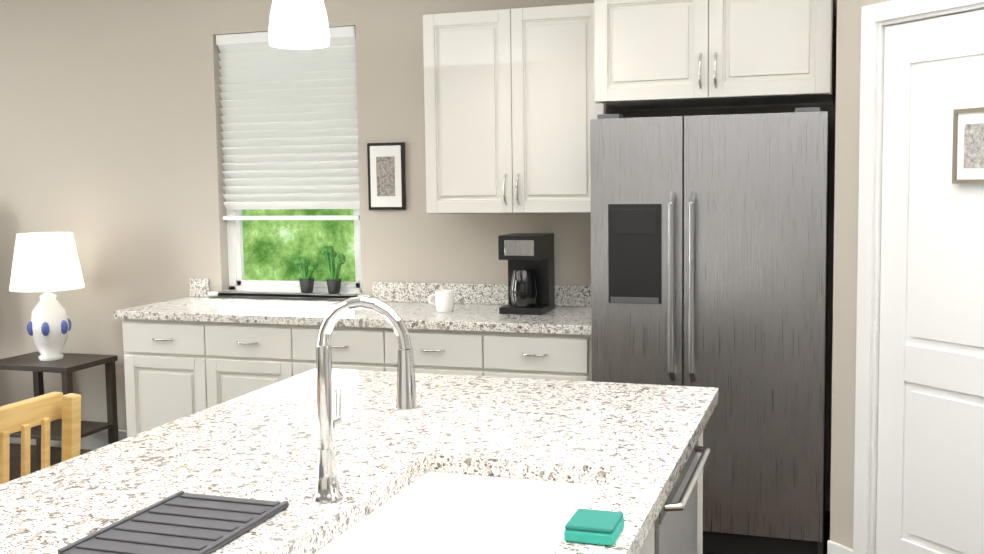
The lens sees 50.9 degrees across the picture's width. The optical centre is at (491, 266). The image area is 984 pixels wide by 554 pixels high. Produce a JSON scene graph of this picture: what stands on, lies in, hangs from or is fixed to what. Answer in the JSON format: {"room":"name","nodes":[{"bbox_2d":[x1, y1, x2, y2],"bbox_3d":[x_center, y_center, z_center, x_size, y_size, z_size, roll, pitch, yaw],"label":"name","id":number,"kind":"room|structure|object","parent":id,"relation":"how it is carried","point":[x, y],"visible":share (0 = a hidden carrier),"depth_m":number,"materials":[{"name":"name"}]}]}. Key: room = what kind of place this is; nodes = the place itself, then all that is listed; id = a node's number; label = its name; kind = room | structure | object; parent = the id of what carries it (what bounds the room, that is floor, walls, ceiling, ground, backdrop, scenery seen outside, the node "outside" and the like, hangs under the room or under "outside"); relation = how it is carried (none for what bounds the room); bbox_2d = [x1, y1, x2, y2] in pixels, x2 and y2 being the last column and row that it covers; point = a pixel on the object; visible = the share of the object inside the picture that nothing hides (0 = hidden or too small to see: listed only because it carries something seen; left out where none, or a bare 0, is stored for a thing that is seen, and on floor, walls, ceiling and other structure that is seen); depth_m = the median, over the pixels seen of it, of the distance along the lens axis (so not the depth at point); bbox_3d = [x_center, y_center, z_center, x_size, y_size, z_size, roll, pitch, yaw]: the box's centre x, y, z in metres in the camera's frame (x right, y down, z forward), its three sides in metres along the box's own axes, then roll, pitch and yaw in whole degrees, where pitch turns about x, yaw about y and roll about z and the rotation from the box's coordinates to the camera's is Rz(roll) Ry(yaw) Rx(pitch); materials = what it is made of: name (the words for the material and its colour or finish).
{"room":"kitchen","nodes":[
{"label":"kitchen","id":0,"kind":"room"},
{"bbox_2d":[0,0,836,510],"bbox_3d":[-1.123,-0.273,5.545,8.950,2.700,0.120,1,5,18],"label":"wall","id":1,"kind":"structure","parent":0,"point":[110,140],"depth_m":5.69,"materials":[{"name":"beige paint"}]},
{"bbox_2d":[10,429,126,449],"bbox_3d":[-3.460,0.981,6.365,3.970,0.130,0.015,1,5,18],"label":"baseboard","id":2,"kind":"structure","parent":1,"relation":"attached to","point":[97,440],"depth_m":5.97,"materials":[{"name":"white wood"}]},
{"bbox_2d":[208,79,371,298],"bbox_3d":[-1.072,-0.540,5.480,0.960,1.400,0.165,1,5,18],"label":"window","id":3,"kind":"structure","parent":1,"relation":"in","point":[239,285],"depth_m":5.59,"materials":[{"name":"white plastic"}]},
{"bbox_2d":[216,26,359,219],"bbox_3d":[-1.075,-0.741,5.463,0.818,0.989,0.050,1,5,18],"label":"window blind","id":4,"kind":"object","parent":3,"relation":"attached to","point":[289,119],"visible":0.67,"depth_m":5.46,"materials":[{"name":"white fabric"}]},
{"bbox_2d":[294,257,317,292],"bbox_3d":[-0.984,0.042,5.483,0.134,0.192,0.103,1,5,18],"label":"potted plant","id":5,"kind":"object","parent":3,"relation":"on","point":[306,281],"visible":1,"depth_m":5.46,"materials":[{"name":"green plant"}]},
{"bbox_2d":[321,246,344,293],"bbox_3d":[-0.832,0.014,5.430,0.134,0.252,0.103,1,5,18],"label":"potted plant","id":6,"kind":"object","parent":3,"relation":"on","point":[333,281],"visible":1,"depth_m":5.41,"materials":[{"name":"green plant"}]},
{"bbox_2d":[367,142,405,209],"bbox_3d":[-0.537,-0.458,5.255,0.200,0.340,0.022,1,5,18],"label":"picture","id":7,"kind":"object","parent":1,"relation":"attached to","point":[386,179],"visible":0.98,"depth_m":5.24,"materials":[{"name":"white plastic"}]},
{"bbox_2d":[423,3,620,213],"bbox_3d":[0.138,-0.712,4.810,0.855,0.920,0.391,1,5,18],"label":"upper cabinet","id":8,"kind":"object","parent":1,"relation":"attached to","point":[512,108],"depth_m":4.67,"materials":[{"name":"white wood"}]},
{"bbox_2d":[594,0,833,111],"bbox_3d":[0.952,-0.921,4.380,0.935,0.455,0.656,1,5,18],"label":"upper cabinet","id":9,"kind":"object","parent":1,"relation":"attached to","point":[653,55],"visible":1,"depth_m":4.12,"materials":[{"name":"white wood"}]},
{"bbox_2d":[9,443,829,553],"bbox_3d":[-2.411,1.449,1.936,9.430,0.100,8.400,1,5,18],"label":"floor","id":10,"kind":"structure","parent":0,"point":[35,461],"depth_m":5.74,"materials":[{"name":"brown wood"}]},
{"bbox_2d":[0,391,80,484],"bbox_3d":[-1.026,0.839,2.520,0.435,0.981,0.420,1,5,18],"label":"chair","id":11,"kind":"object","parent":10,"relation":"on","point":[24,417],"visible":0.4,"depth_m":2.66,"materials":[{"name":"brown wood"}]},
{"bbox_2d":[0,351,118,452],"bbox_3d":[-2.412,0.797,5.688,0.560,0.580,0.400,1,5,18],"label":"console table","id":12,"kind":"object","parent":10,"relation":"on","point":[67,365],"visible":0.58,"depth_m":5.67,"materials":[{"name":"brown wood"}]},
{"bbox_2d":[9,232,84,360],"bbox_3d":[-2.421,0.163,5.636,0.380,0.689,0.380,1,5,18],"label":"table lamp","id":13,"kind":"object","parent":12,"relation":"on","point":[46,262],"visible":1,"depth_m":5.53,"materials":[{"name":"white ceramic"}]},
{"bbox_2d":[114,278,591,437],"bbox_3d":[-0.615,0.610,5.032,2.400,1.010,0.671,1,5,18],"label":"base cabinet","id":14,"kind":"object","parent":10,"relation":"on","point":[198,349],"depth_m":4.87,"materials":[{"name":"painted wood"},{"name":"brushed nickel"}]},
{"bbox_2d":[428,290,453,311],"bbox_3d":[-0.241,0.162,4.865,0.126,0.099,0.090,1,5,18],"label":"mug","id":15,"kind":"object","parent":14,"relation":"on","point":[444,300],"visible":1,"depth_m":4.83,"materials":[{"name":"white ceramic"}]},
{"bbox_2d":[498,233,554,314],"bbox_3d":[0.163,0.030,4.812,0.200,0.359,0.242,1,5,18],"label":"coffee maker","id":16,"kind":"object","parent":14,"relation":"on","point":[529,257],"visible":1,"depth_m":4.73,"materials":[{"name":"black plastic"}]},
{"bbox_2d":[304,400,718,553],"bbox_3d":[-0.333,0.920,2.092,1.311,0.870,2.415,1,5,18],"label":"kitchen island","id":17,"kind":"object","parent":10,"relation":"on","point":[439,510],"depth_m":2.08,"materials":[{"name":"beige paint"}]},
{"bbox_2d":[0,540,59,553],"bbox_3d":[-0.615,0.561,1.263,1.310,0.090,0.850,1,5,18],"label":"island countertop","id":18,"kind":"structure","parent":17,"relation":"on","point":[4,548],"depth_m":1.75,"materials":[{"name":"white stone"}]},
{"bbox_2d":[58,491,288,553],"bbox_3d":[-0.551,0.461,1.831,0.240,0.012,0.340,1,5,18],"label":"drying mat","id":19,"kind":"object","parent":18,"relation":"on","point":[181,522],"visible":1,"depth_m":1.82,"materials":[{"name":"grey rubber"}]},
{"bbox_2d":[0,432,427,553],"bbox_3d":[-0.607,0.488,2.146,0.765,0.090,2.125,1,5,18],"label":"island countertop","id":20,"kind":"structure","parent":17,"relation":"on","point":[58,505],"depth_m":2.11,"materials":[{"name":"white stone"}]},
{"bbox_2d":[312,296,416,502],"bbox_3d":[-0.238,0.251,1.988,0.220,0.396,0.110,1,5,18],"label":"faucet","id":21,"kind":"object","parent":20,"relation":"on","point":[327,489],"visible":1,"depth_m":1.97,"materials":[{"name":"silver metal"}]},
{"bbox_2d":[145,368,718,483],"bbox_3d":[-0.103,0.427,2.794,1.310,0.090,0.910,1,5,18],"label":"island countertop","id":22,"kind":"structure","parent":17,"relation":"on","point":[501,424],"depth_m":2.65,"materials":[{"name":"white stone"}]},
{"bbox_2d":[548,468,671,553],"bbox_3d":[0.203,0.478,1.824,0.115,0.040,0.740,1,5,18],"label":"island countertop","id":23,"kind":"structure","parent":17,"relation":"on","point":[638,493],"depth_m":1.96,"materials":[{"name":"white stone"}]},
{"bbox_2d":[564,508,623,545],"bbox_3d":[0.177,0.447,1.777,0.085,0.029,0.100,1,5,18],"label":"sponge","id":24,"kind":"object","parent":23,"relation":"on","point":[596,527],"visible":1,"depth_m":1.74,"materials":[{"name":"teal plastic"}]},
{"bbox_2d":[590,107,829,553],"bbox_3d":[0.942,0.249,4.399,0.915,1.770,0.787,1,5,18],"label":"fridge","id":25,"kind":"object","parent":10,"relation":"on","point":[709,250],"visible":0.92,"depth_m":4.05,"materials":[{"name":"grey metal"}]},
{"bbox_2d":[830,0,890,548],"bbox_3d":[1.590,-0.130,3.360,0.100,2.700,1.186,-3,5,-26],"label":"wall","id":26,"kind":"structure","parent":0,"point":[848,61],"depth_m":3.83,"materials":[{"name":"beige paint"}]},
{"bbox_2d":[853,0,983,553],"bbox_3d":[1.586,0.159,3.380,0.118,2.120,0.920,-3,5,-26],"label":"door frame","id":27,"kind":"structure","parent":26,"relation":"attached to","point":[876,18],"depth_m":3.70,"materials":[{"name":"white wood"}]},
{"bbox_2d":[876,9,983,553],"bbox_3d":[1.573,0.194,3.370,0.560,2.028,0.578,1,5,18],"label":"pantry door","id":28,"kind":"structure","parent":26,"relation":"in","point":[930,472],"depth_m":3.51,"materials":[{"name":"white wood"}]},
{"bbox_2d":[952,107,983,183],"bbox_3d":[1.550,-0.386,3.298,0.023,0.240,0.170,-3,5,-26],"label":"picture","id":29,"kind":"object","parent":28,"relation":"attached to","point":[968,149],"depth_m":3.32,"materials":[{"name":"white"}]},
{"bbox_3d":[-2.450,-1.341,1.705,9.430,0.100,8.400,1,5,18],"label":"ceiling","id":30,"kind":"structure","parent":0,"visible":0},
{"bbox_2d":[268,0,329,48],"bbox_3d":[-0.487,-0.969,2.549,0.152,0.834,0.152,1,5,18],"label":"pendant light","id":31,"kind":"object","parent":30,"relation":"hanging from","point":[298,24],"visible":1,"depth_m":2.52,"materials":[{"name":"white glass"}]},
{"label":"outside","id":32,"kind":"structure","parent":0,"visible":0},
{"bbox_2d":[242,193,355,281],"bbox_3d":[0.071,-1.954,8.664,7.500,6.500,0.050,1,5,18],"label":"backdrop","id":33,"kind":"structure","parent":32,"point":[273,249],"depth_m":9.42,"materials":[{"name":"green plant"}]}
]}

